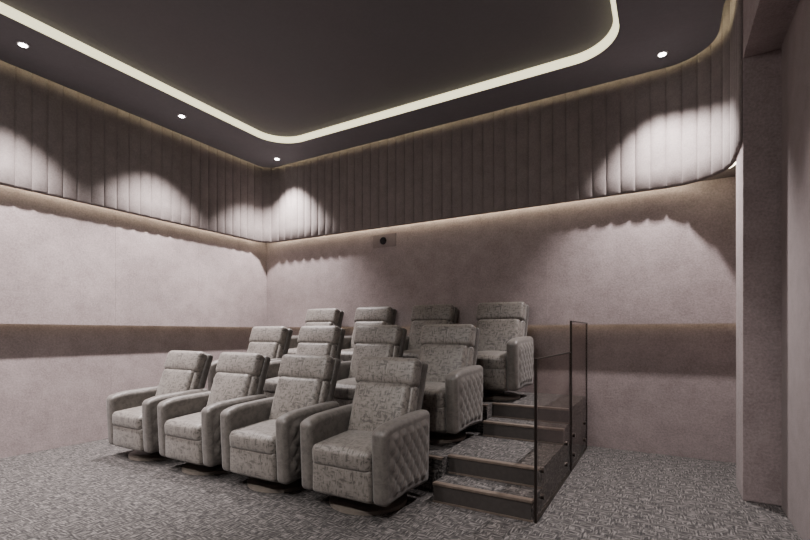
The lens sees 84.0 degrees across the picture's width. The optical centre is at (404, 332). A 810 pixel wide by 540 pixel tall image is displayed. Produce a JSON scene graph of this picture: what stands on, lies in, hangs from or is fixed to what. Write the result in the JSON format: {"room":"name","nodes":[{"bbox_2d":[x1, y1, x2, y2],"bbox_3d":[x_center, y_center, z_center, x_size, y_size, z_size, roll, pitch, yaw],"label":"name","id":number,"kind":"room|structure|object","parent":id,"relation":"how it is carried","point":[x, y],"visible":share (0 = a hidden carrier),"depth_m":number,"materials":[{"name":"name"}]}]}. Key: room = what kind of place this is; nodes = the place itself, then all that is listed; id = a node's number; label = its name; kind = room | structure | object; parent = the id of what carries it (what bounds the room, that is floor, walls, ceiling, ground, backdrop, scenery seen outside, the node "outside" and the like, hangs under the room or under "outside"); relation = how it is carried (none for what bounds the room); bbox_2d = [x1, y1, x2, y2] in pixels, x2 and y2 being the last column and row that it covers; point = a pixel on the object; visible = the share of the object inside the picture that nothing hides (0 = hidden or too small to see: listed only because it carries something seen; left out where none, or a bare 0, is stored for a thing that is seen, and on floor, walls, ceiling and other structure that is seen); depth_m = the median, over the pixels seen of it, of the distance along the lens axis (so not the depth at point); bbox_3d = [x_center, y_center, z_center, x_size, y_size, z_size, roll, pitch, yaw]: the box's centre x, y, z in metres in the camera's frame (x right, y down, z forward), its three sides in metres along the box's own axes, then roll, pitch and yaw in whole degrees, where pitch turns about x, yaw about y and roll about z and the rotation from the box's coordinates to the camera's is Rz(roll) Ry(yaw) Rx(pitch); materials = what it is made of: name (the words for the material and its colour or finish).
{"room":"home theater","nodes":[
{"label":"home theater","id":0,"kind":"room"},
{"bbox_2d":[0,185,266,457],"bbox_3d":[-4.173,-0.825,4.332,0.300,4.150,7.730,0,0,30],"label":"wall","id":1,"kind":"structure","parent":0,"point":[95,301],"depth_m":5.18,"materials":[{"name":"paint"}]},
{"bbox_2d":[0,0,724,167],"bbox_3d":[-1.409,-2.607,2.580,5.820,0.075,7.020,0,0,30],"label":"ceiling","id":2,"kind":"structure","parent":0,"point":[641,29],"depth_m":4.60,"materials":[{"name":"paint"}]},
{"bbox_2d":[16,41,29,47],"bbox_3d":[-3.402,-2.566,4.008,0.100,0.011,0.100,0,0,30],"label":"recessed light","id":3,"kind":"object","parent":2,"relation":"in","point":[19,43],"visible":1,"depth_m":4.00,"materials":[{"name":"white"}]},
{"bbox_2d":[177,114,185,117],"bbox_3d":[-2.642,-2.566,5.324,0.100,0.011,0.100,0,0,30],"label":"recessed light","id":4,"kind":"object","parent":2,"relation":"in","point":[178,115],"visible":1,"depth_m":5.31,"materials":[{"name":"white"}]},
{"bbox_2d":[0,0,612,136],"bbox_3d":[-1.160,-2.670,2.950,4.440,0.050,5.290,0,0,30],"label":"ceiling tray","id":5,"kind":"object","parent":2,"relation":"attached to","point":[283,68],"visible":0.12,"depth_m":4.13,"materials":[{"name":"paint"}]},
{"bbox_2d":[656,50,667,57],"bbox_3d":[2.368,-2.566,4.141,0.100,0.011,0.100,0,0,30],"label":"recessed light","id":6,"kind":"object","parent":2,"relation":"in","point":[665,52],"visible":1,"depth_m":4.13,"materials":[{"name":"white"}]},
{"bbox_2d":[0,438,801,539],"bbox_3d":[-1.337,1.300,2.694,6.850,0.100,7.730,0,0,30],"label":"floor","id":7,"kind":"structure","parent":0,"point":[92,490],"depth_m":3.17,"materials":[{"name":"carpet"}]},
{"bbox_2d":[106,350,212,460],"bbox_3d":[-2.522,0.721,4.691,0.789,1.056,0.789,0,0,30],"label":"recliner chair","id":8,"kind":"object","parent":7,"relation":"on","point":[132,418],"visible":0.63,"depth_m":4.53,"materials":[{"name":"fabric"}]},
{"bbox_2d":[157,352,270,474],"bbox_3d":[-1.769,0.721,4.256,0.789,1.056,0.789,0,0,30],"label":"recliner chair","id":9,"kind":"object","parent":7,"relation":"on","point":[189,427],"visible":0.75,"depth_m":4.08,"materials":[{"name":"fabric"}]},
{"bbox_2d":[220,354,340,492],"bbox_3d":[-1.015,0.721,3.821,0.789,1.056,0.789,0,0,30],"label":"recliner chair","id":10,"kind":"object","parent":7,"relation":"on","point":[260,439],"visible":0.86,"depth_m":3.64,"materials":[{"name":"fabric"}]},
{"bbox_2d":[300,357,429,515],"bbox_3d":[-0.262,0.721,3.386,0.789,1.056,0.789,0,0,30],"label":"recliner chair","id":11,"kind":"object","parent":7,"relation":"on","point":[365,454],"visible":1,"depth_m":3.21,"materials":[{"name":"fabric"}]},
{"bbox_2d":[413,391,584,521],"bbox_3d":[-0.480,0.973,5.075,4.394,0.554,2.339,0,0,30],"label":"platform","id":12,"kind":"object","parent":7,"relation":"on","point":[491,470],"visible":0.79,"depth_m":3.56,"materials":[{"name":"carpet"}]},
{"bbox_2d":[207,326,292,390],"bbox_3d":[-1.860,0.441,5.498,0.789,1.056,0.789,0,0,30],"label":"recliner chair","id":13,"kind":"object","parent":12,"relation":"on","point":[273,342],"visible":0.22,"depth_m":5.57,"materials":[{"name":"fabric"}]},
{"bbox_2d":[262,326,344,397],"bbox_3d":[-1.141,0.441,5.083,0.789,1.056,0.789,0,0,30],"label":"recliner chair","id":14,"kind":"object","parent":12,"relation":"on","point":[312,340],"visible":0.32,"depth_m":5.15,"materials":[{"name":"fabric"}]},
{"bbox_2d":[288,308,343,353],"bbox_3d":[-1.323,0.171,6.308,0.789,1.056,0.789,0,0,30],"label":"recliner chair","id":15,"kind":"object","parent":12,"relation":"on","point":[323,316],"visible":0.23,"depth_m":6.41,"materials":[{"name":"fabric"}]},
{"bbox_2d":[340,306,396,360],"bbox_3d":[-0.552,0.171,5.863,0.789,1.056,0.789,0,0,30],"label":"recliner chair","id":16,"kind":"object","parent":12,"relation":"on","point":[381,315],"visible":0.27,"depth_m":5.97,"materials":[{"name":"fabric"}]},
{"bbox_2d":[333,325,406,406],"bbox_3d":[-0.422,0.441,4.668,0.789,1.056,0.789,0,0,30],"label":"recliner chair","id":17,"kind":"object","parent":12,"relation":"on","point":[369,340],"visible":0.29,"depth_m":4.75,"materials":[{"name":"fabric"}]},
{"bbox_2d":[403,304,457,358],"bbox_3d":[0.218,0.171,5.418,0.789,1.056,0.789,0,0,30],"label":"recliner chair","id":18,"kind":"object","parent":12,"relation":"on","point":[421,315],"visible":0.21,"depth_m":5.54,"materials":[{"name":"fabric"}]},
{"bbox_2d":[418,324,482,443],"bbox_3d":[0.296,0.441,4.253,0.789,1.056,0.789,0,0,30],"label":"recliner chair","id":19,"kind":"object","parent":12,"relation":"on","point":[453,391],"visible":0.62,"depth_m":4.13,"materials":[{"name":"fabric"}]},
{"bbox_2d":[476,302,533,399],"bbox_3d":[0.981,0.171,4.978,0.789,1.056,0.789,0,0,30],"label":"recliner chair","id":20,"kind":"object","parent":12,"relation":"on","point":[505,349],"visible":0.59,"depth_m":4.85,"materials":[{"name":"fabric"}]},
{"bbox_2d":[534,352,570,523],"bbox_3d":[1.170,0.710,3.496,0.030,1.081,1.255,0,0,30],"label":"glass balustrade","id":21,"kind":"object","parent":7,"relation":"on","point":[542,469],"visible":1,"depth_m":3.10,"materials":[{"name":"glass"},{"name":"dark bronze"}]},
{"bbox_2d":[570,321,586,470],"bbox_3d":[1.734,0.570,4.473,0.030,1.361,0.940,0,0,30],"label":"glass balustrade","id":22,"kind":"object","parent":7,"relation":"on","point":[573,454],"visible":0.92,"depth_m":4.65,"materials":[{"name":"glass"},{"name":"dark bronze"}]},
{"bbox_2d":[267,176,735,462],"bbox_3d":[0.607,-0.825,5.862,6.650,4.150,0.300,0,0,30],"label":"wall","id":23,"kind":"structure","parent":0,"point":[651,275],"depth_m":4.88,"materials":[{"name":"paint"}]},
{"bbox_2d":[373,233,395,248],"bbox_3d":[-0.287,-1.270,6.192,0.370,0.180,0.022,0,0,30],"label":"port","id":24,"kind":"object","parent":23,"relation":"attached to","point":[384,240],"visible":1,"depth_m":6.18,"materials":[{"name":"fabric"}]},
{"bbox_2d":[736,0,809,539],"bbox_3d":[1.399,-0.825,0.999,0.415,4.150,7.530,0,0,30],"label":"wall","id":25,"kind":"structure","parent":0,"point":[773,157],"depth_m":3.26,"materials":[{"name":"paint"}]},
{"bbox_2d":[699,164,735,181],"bbox_3d":[-1.323,-1.482,2.640,6.369,0.015,7.250,0,0,30],"label":"board","id":26,"kind":"object","parent":25,"relation":"attached to","point":[731,172],"visible":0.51,"depth_m":4.19,"materials":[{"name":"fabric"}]},
{"bbox_3d":[-3.219,-0.825,-0.566,6.450,4.150,0.200,0,0,30],"label":"wall","id":27,"kind":"structure","parent":0,"visible":0},
{"bbox_2d":[0,0,742,242],"bbox_3d":[-1.392,-2.155,2.628,6.080,1.450,7.160,0,0,30],"label":"wall panel","id":28,"kind":"object","parent":27,"relation":"attached to","point":[680,124],"depth_m":5.10,"materials":[{"name":"fabric"}]}
]}

